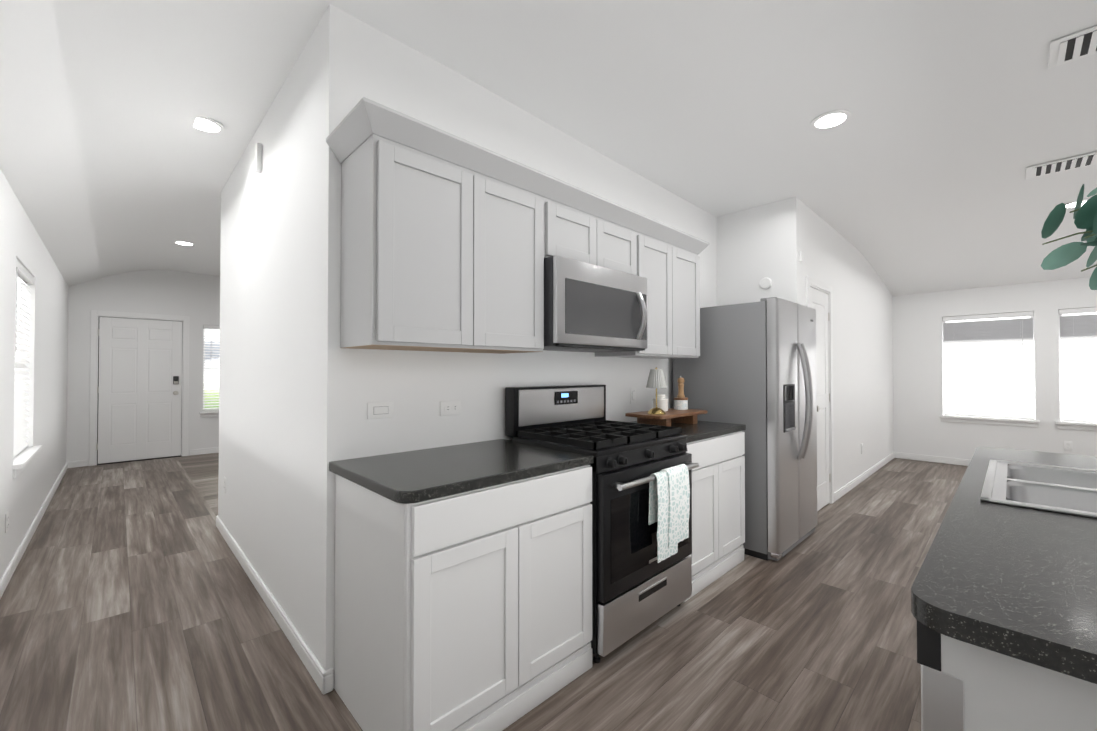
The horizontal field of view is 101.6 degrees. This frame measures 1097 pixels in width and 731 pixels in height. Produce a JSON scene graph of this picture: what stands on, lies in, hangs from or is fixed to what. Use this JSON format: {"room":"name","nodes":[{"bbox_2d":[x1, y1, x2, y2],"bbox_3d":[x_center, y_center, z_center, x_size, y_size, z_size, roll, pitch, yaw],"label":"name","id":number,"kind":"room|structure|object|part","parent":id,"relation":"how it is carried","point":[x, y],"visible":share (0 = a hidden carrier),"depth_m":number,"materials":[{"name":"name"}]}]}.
{"room":"kitchen","nodes":[
{"label":"kitchen","id":0,"kind":"room"},
{"bbox_2d":[0,169,68,578],"bbox_3d":[-2.478,-0.201,1.805,0.120,3.000,11.460,1,-1,-44],"label":"wall","id":1,"kind":"structure","parent":0,"point":[24,493],"depth_m":3.51,"materials":[{"name":"white paint"}]},
{"bbox_2d":[5,511,8,532],"bbox_3d":[-3.249,0.940,2.686,0.009,0.115,0.070,1,-1,-44],"label":"outlet","id":2,"kind":"object","parent":1,"relation":"attached to","point":[6,522],"visible":0.96,"depth_m":2.67,"materials":[{"name":"white plastic"}]},
{"bbox_2d":[12,280,41,477],"bbox_3d":[-3.760,0.009,3.171,0.157,1.425,1.000,1,-1,-44],"label":"window","id":3,"kind":"structure","parent":1,"relation":"in","point":[19,304],"depth_m":3.22,"materials":[{"name":"white plastic"}]},
{"bbox_2d":[13,258,33,457],"bbox_3d":[-3.761,-0.036,3.170,0.062,1.328,0.918,1,-1,-44],"label":"window blinds","id":4,"kind":"object","parent":3,"relation":"attached to","point":[24,276],"visible":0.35,"depth_m":3.24,"materials":[{"name":"white paint"}]},
{"bbox_3d":[-3.744,0.677,3.177,0.115,0.089,1.000,1,-1,-44],"label":"hall window sill trim","id":5,"kind":"part","parent":3,"relation":"part of","materials":[{"name":"white wood"}]},
{"bbox_2d":[0,461,71,598],"bbox_3d":[-2.429,1.256,1.833,0.014,0.088,11.220,1,-1,-44],"label":"baseboard","id":6,"kind":"structure","parent":1,"relation":"attached to","point":[13,564],"depth_m":3.28,"materials":[{"name":"white paint"}]},
{"bbox_2d":[66,270,219,465],"bbox_3d":[-3.229,-0.114,8.954,8.720,3.000,0.120,1,-1,-44],"label":"wall","id":7,"kind":"structure","parent":0,"point":[194,298],"depth_m":6.40,"materials":[{"name":"white paint"}]},
{"bbox_2d":[96,317,181,463],"bbox_3d":[-5.802,0.339,6.375,0.892,2.000,0.104,1,-1,-44],"label":"front door","id":8,"kind":"structure","parent":7,"relation":"in","point":[139,388],"depth_m":6.37,"materials":[{"name":"white paint"}]},
{"bbox_2d":[89,310,188,465],"bbox_3d":[-5.840,0.307,6.423,1.039,2.097,0.134,1,-1,-44],"label":"door frame","id":9,"kind":"structure","parent":7,"relation":"attached to","point":[184,320],"depth_m":6.19,"materials":[{"name":"white paint"}]},
{"bbox_2d":[189,447,218,455],"bbox_3d":[-2.729,1.347,9.325,7.460,0.088,0.014,1,-1,-44],"label":"baseboard","id":10,"kind":"structure","parent":7,"relation":"attached to","point":[216,449],"depth_m":6.86,"materials":[{"name":"white paint"}]},
{"bbox_2d":[199,329,219,417],"bbox_3d":[-5.002,0.087,7.206,0.985,1.425,0.157,1,-1,-44],"label":"window","id":11,"kind":"structure","parent":7,"relation":"in","point":[210,368],"depth_m":7.00,"materials":[{"name":"white plastic"}]},
{"bbox_2d":[203,325,219,410],"bbox_3d":[-5.003,0.043,7.208,0.903,1.328,0.062,1,-1,-44],"label":"window blinds","id":12,"kind":"object","parent":11,"relation":"attached to","point":[211,327],"visible":0.25,"depth_m":6.96,"materials":[{"name":"white paint"}]},
{"bbox_2d":[0,453,967,730],"bbox_3d":[0.705,1.387,4.853,8.960,0.100,11.460,1,-1,-44],"label":"floor","id":13,"kind":"structure","parent":0,"point":[130,599],"depth_m":2.17,"materials":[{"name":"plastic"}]},
{"bbox_2d":[329,439,593,730],"bbox_3d":[-0.341,0.843,1.857,0.876,0.914,0.647,1,-1,-44],"label":"base cabinet","id":14,"kind":"object","parent":13,"relation":"on","point":[463,587],"visible":1,"depth_m":1.58,"materials":[{"name":"white paint"}]},
{"bbox_2d":[505,384,698,662],"bbox_3d":[0.297,0.712,2.381,0.762,1.190,0.734,1,-1,-44],"label":"gas range","id":15,"kind":"object","parent":13,"relation":"on","point":[637,588],"visible":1,"depth_m":2.12,"materials":[{"name":"black metal"}]},
{"bbox_2d":[648,464,689,562],"bbox_3d":[0.584,0.702,2.159,0.285,0.410,0.065,1,-1,-44],"label":"tea towel","id":16,"kind":"object","parent":15,"relation":"hanging from","point":[669,500],"visible":1,"depth_m":2.12,"materials":[{"name":"printed cotton fabric"}]},
{"bbox_2d":[630,420,745,601],"bbox_3d":[0.821,0.857,2.977,0.816,0.914,0.647,1,-1,-44],"label":"base cabinet","id":17,"kind":"object","parent":13,"relation":"on","point":[716,450],"visible":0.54,"depth_m":2.74,"materials":[{"name":"white paint"}]},
{"bbox_2d":[625,408,707,426],"bbox_3d":[0.805,0.356,3.017,0.600,0.087,0.280,1,-1,-44],"label":"board","id":18,"kind":"object","parent":17,"relation":"on","point":[688,416],"visible":0.81,"depth_m":2.90,"materials":[{"name":"brown wood"}]},
{"bbox_2d":[646,367,666,413],"bbox_3d":[0.697,0.160,2.887,0.134,0.299,0.134,1,-1,-44],"label":"table lamp","id":19,"kind":"object","parent":18,"relation":"on","point":[656,378],"visible":1,"depth_m":2.85,"materials":[{"name":"white fabric"}]},
{"bbox_2d":[653,394,667,410],"bbox_3d":[0.771,0.256,3.076,0.104,0.113,0.104,1,-1,-44],"label":"jar","id":20,"kind":"object","parent":18,"relation":"on","point":[662,402],"visible":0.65,"depth_m":3.04,"materials":[{"name":"white ceramic"}]},
{"bbox_2d":[674,397,687,409],"bbox_3d":[0.947,0.271,3.196,0.100,0.085,0.100,1,-1,-44],"label":"canister","id":21,"kind":"object","parent":18,"relation":"on","point":[680,403],"visible":0.92,"depth_m":3.16,"materials":[{"name":"white ceramic"}]},
{"bbox_2d":[677,376,684,397],"bbox_3d":[0.947,0.151,3.197,0.052,0.154,0.052,1,-1,-44],"label":"pepper mill","id":22,"kind":"object","parent":21,"relation":"on","point":[680,381],"visible":1,"depth_m":3.18,"materials":[{"name":"brown wood"}]},
{"bbox_2d":[673,297,817,560],"bbox_3d":[1.586,0.433,3.502,0.848,1.774,0.864,1,-1,-44],"label":"refrigerator","id":23,"kind":"object","parent":13,"relation":"on","point":[752,367],"visible":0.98,"depth_m":3.13,"materials":[{"name":"grey metal"}]},
{"bbox_2d":[917,477,1096,730],"bbox_3d":[1.596,0.854,1.145,2.011,0.876,0.776,1,-1,-44],"label":"kitchen island","id":24,"kind":"object","parent":13,"relation":"on","point":[963,688],"depth_m":0.67,"materials":[{"name":"laminate"}]},
{"bbox_2d":[911,447,1096,686],"bbox_3d":[1.680,0.434,1.064,2.090,0.114,1.035,1,-1,-44],"label":"island countertop","id":25,"kind":"structure","parent":24,"relation":"on","point":[1017,583],"depth_m":0.78,"materials":[{"name":"grey stone"}]},
{"bbox_2d":[980,459,1096,517],"bbox_3d":[1.683,0.287,1.322,0.790,0.546,0.560,1,-1,-44],"label":"sink","id":26,"kind":"object","parent":25,"relation":"in","point":[1065,490],"visible":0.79,"depth_m":1.43,"materials":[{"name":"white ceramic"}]},
{"bbox_2d":[1041,184,1096,289],"bbox_3d":[1.367,-0.063,0.604,0.594,0.866,0.947,1,-1,-44],"label":"plant","id":27,"kind":"object","parent":25,"relation":"on","point":[1085,215],"visible":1,"depth_m":0.86,"materials":[{"name":"green plant"}]},
{"bbox_2d":[0,0,1096,295],"bbox_3d":[0.705,-1.381,4.886,8.960,0.665,11.460,1,-1,-44],"label":"ceiling","id":28,"kind":"structure","parent":0,"point":[908,178],"depth_m":2.40,"materials":[{"name":"white paint"}]},
{"bbox_2d":[174,241,194,245],"bbox_3d":[-4.226,-1.418,5.190,0.196,0.008,0.196,1,-1,-44],"label":"recessed light","id":29,"kind":"object","parent":28,"relation":"in","point":[186,243],"visible":0.98,"depth_m":5.18,"materials":[{"name":"white"}]},
{"bbox_2d":[194,116,223,133],"bbox_3d":[-2.038,-1.426,2.646,0.196,0.008,0.196,1,-1,-44],"label":"recessed light","id":30,"kind":"object","parent":28,"relation":"in","point":[206,124],"visible":0.83,"depth_m":2.65,"materials":[{"name":"white plastic"}]},
{"bbox_2d":[811,110,850,129],"bbox_3d":[1.628,-1.415,2.582,0.196,0.008,0.196,1,-1,-44],"label":"recessed light","id":31,"kind":"object","parent":28,"relation":"in","point":[830,119],"visible":1,"depth_m":2.57,"materials":[{"name":"white"}]},
{"bbox_2d":[1026,152,1096,178],"bbox_3d":[3.561,-1.381,3.093,0.265,0.010,0.355,1,-1,-44],"label":"ceiling vent","id":32,"kind":"object","parent":28,"relation":"in","point":[1075,162],"visible":0.98,"depth_m":3.08,"materials":[{"name":"white metal"}]},
{"bbox_2d":[1048,26,1096,68],"bbox_3d":[2.420,-1.419,1.925,0.250,0.010,0.355,1,-1,-44],"label":"ceiling vent","id":33,"kind":"object","parent":28,"relation":"in","point":[1074,47],"visible":1,"depth_m":1.99,"materials":[{"name":"white metal"}]},
{"bbox_2d":[1065,199,1088,207],"bbox_3d":[4.454,-1.360,3.763,0.196,0.008,0.196,1,-1,-44],"label":"recessed light","id":34,"kind":"object","parent":28,"relation":"in","point":[1071,204],"visible":0.33,"depth_m":3.77,"materials":[{"name":"white"}]},
{"bbox_2d":[218,4,893,688],"bbox_3d":[1.184,-0.160,5.152,7.640,3.000,3.320,1,-1,-44],"label":"wall","id":35,"kind":"structure","parent":0,"point":[300,388],"depth_m":2.39,"materials":[{"name":"white paint"}]},
{"bbox_2d":[254,143,261,172],"bbox_3d":[-1.723,-1.230,2.655,0.029,0.160,0.060,1,-1,-44],"label":"door chime","id":36,"kind":"object","parent":35,"relation":"attached to","point":[257,157],"visible":1,"depth_m":2.64,"materials":[{"name":"white plastic"}]},
{"bbox_2d":[216,515,333,694],"bbox_3d":[-1.782,1.267,2.718,0.041,0.088,2.624,1,-1,-44],"label":"baseboard","id":37,"kind":"structure","parent":35,"relation":"attached to","point":[322,677],"depth_m":2.18,"materials":[{"name":"white paint"}]},
{"bbox_2d":[367,402,393,418],"bbox_3d":[-0.727,0.194,1.938,0.115,0.070,0.009,1,-1,-44],"label":"light switch","id":38,"kind":"object","parent":35,"relation":"attached to","point":[376,410],"visible":1,"depth_m":1.93,"materials":[{"name":"white plastic"}]},
{"bbox_2d":[334,101,549,353],"bbox_3d":[-0.432,-0.489,1.997,0.835,0.838,0.341,1,-1,-44],"label":"upper cabinet","id":39,"kind":"object","parent":35,"relation":"attached to","point":[450,242],"depth_m":1.78,"materials":[{"name":"grey paint"}]},
{"bbox_2d":[440,400,460,415],"bbox_3d":[-0.477,0.207,2.179,0.115,0.070,0.009,1,-1,-44],"label":"outlet","id":40,"kind":"object","parent":35,"relation":"attached to","point":[450,408],"visible":1,"depth_m":2.18,"materials":[{"name":"white plastic"}]},
{"bbox_2d":[550,177,641,276],"bbox_3d":[0.145,-0.713,2.556,0.766,0.378,0.341,1,-1,-44],"label":"upper cabinet","id":41,"kind":"object","parent":35,"relation":"attached to","point":[585,227],"depth_m":2.41,"materials":[{"name":"grey paint"}]},
{"bbox_2d":[543,255,646,352],"bbox_3d":[0.192,-0.304,2.502,0.756,0.428,0.474,1,-1,-44],"label":"microwave","id":42,"kind":"object","parent":41,"relation":"attached to","point":[588,307],"visible":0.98,"depth_m":2.30,"materials":[{"name":"grey metal"}]},
{"bbox_2d":[630,387,635,403],"bbox_3d":[0.611,0.217,3.228,0.070,0.115,0.009,1,-1,-44],"label":"light switch","id":43,"kind":"object","parent":35,"relation":"attached to","point":[632,395],"visible":1,"depth_m":3.22,"materials":[{"name":"white plastic"}]},
{"bbox_2d":[595,217,701,358],"bbox_3d":[0.703,-0.476,3.091,0.782,0.838,0.341,1,-1,-44],"label":"upper cabinet","id":44,"kind":"object","parent":35,"relation":"attached to","point":[670,258],"depth_m":2.95,"materials":[{"name":"grey paint"}]},
{"bbox_2d":[760,278,771,288],"bbox_3d":[1.864,-0.706,3.842,0.028,0.100,0.100,1,-1,-44],"label":"smoke detector","id":45,"kind":"object","parent":35,"relation":"attached to","point":[765,283],"visible":1,"depth_m":3.83,"materials":[{"name":"white plastic"}]},
{"bbox_2d":[799,251,802,261],"bbox_3d":[2.108,-0.907,3.731,0.045,0.080,0.021,1,-1,-44],"label":"sensor","id":46,"kind":"object","parent":35,"relation":"attached to","point":[801,256],"visible":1,"depth_m":3.72,"materials":[{"name":"white plastic"}]},
{"bbox_2d":[806,275,833,503],"bbox_3d":[2.449,0.279,4.134,0.759,2.097,0.134,1,-1,-44],"label":"door frame","id":47,"kind":"structure","parent":35,"relation":"attached to","point":[810,281],"depth_m":4.31,"materials":[{"name":"white paint"}]},
{"bbox_2d":[810,287,830,510],"bbox_3d":[2.493,0.311,4.094,0.614,2.008,0.100,1,-1,-44],"label":"pantry door","id":48,"kind":"structure","parent":35,"relation":"in","point":[818,301],"depth_m":4.17,"materials":[{"name":"white paint"}]},
{"bbox_2d":[834,452,895,501],"bbox_3d":[3.925,1.300,5.461,3.200,0.088,0.014,1,-1,-44],"label":"baseboard","id":49,"kind":"structure","parent":35,"relation":"attached to","point":[846,488],"depth_m":5.14,"materials":[{"name":"white paint"}]},
{"bbox_2d":[892,277,1096,459],"bbox_3d":[3.888,-0.126,7.938,0.120,3.000,11.460,1,-1,-44],"label":"wall","id":50,"kind":"structure","parent":0,"point":[920,427],"depth_m":6.02,"materials":[{"name":"white paint"}]},
{"bbox_2d":[896,452,970,465],"bbox_3d":[6.397,1.297,5.221,0.014,0.088,3.790,1,-1,-44],"label":"baseboard","id":51,"kind":"structure","parent":50,"relation":"attached to","point":[956,461],"depth_m":6.26,"materials":[{"name":"white paint"}]},
{"bbox_2d":[939,311,1039,426],"bbox_3d":[5.795,0.047,5.919,0.157,1.455,0.940,1,-1,-44],"label":"dining room window","id":52,"kind":"structure","parent":50,"relation":"in","point":[994,319],"depth_m":5.85,"materials":[{"name":"white plastic"}]},
{"bbox_2d":[943,311,1033,419],"bbox_3d":[5.795,0.002,5.921,0.062,1.358,0.858,1,-1,-44],"label":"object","id":53,"kind":"structure","parent":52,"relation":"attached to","point":[988,368],"depth_m":5.90,"materials":[{"name":"white paint"}]},
{"bbox_3d":[5.779,0.730,5.897,0.115,0.089,0.940,1,-1,-44],"label":"dining room window sill trim","id":54,"kind":"part","parent":52,"relation":"part of","materials":[{"name":"white wood"}]},
{"bbox_2d":[1063,441,1071,450],"bbox_3d":[6.249,0.973,5.381,0.009,0.115,0.070,1,-1,-44],"label":"outlet","id":55,"kind":"object","parent":50,"relation":"attached to","point":[1067,446],"visible":1,"depth_m":5.38,"materials":[{"name":"white plastic"}]},
{"bbox_2d":[1056,310,1096,430],"bbox_3d":[6.537,0.037,5.149,0.157,1.455,0.940,1,-1,-44],"label":"dining room window","id":56,"kind":"structure","parent":50,"relation":"in","point":[1059,351],"depth_m":5.37,"materials":[{"name":"white plastic"}]},
{"bbox_3d":[6.522,0.720,5.126,0.115,0.089,0.940,1,-1,-44],"label":"dining room window sill trim","id":57,"kind":"part","parent":56,"relation":"part of","materials":[{"name":"white wood"}]},
{"bbox_2d":[1059,307,1096,422],"bbox_3d":[6.538,-0.007,5.151,0.062,1.358,0.858,1,-1,-44],"label":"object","id":58,"kind":"structure","parent":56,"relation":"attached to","point":[1078,351],"depth_m":5.35,"materials":[{"name":"white paint"}]}
]}

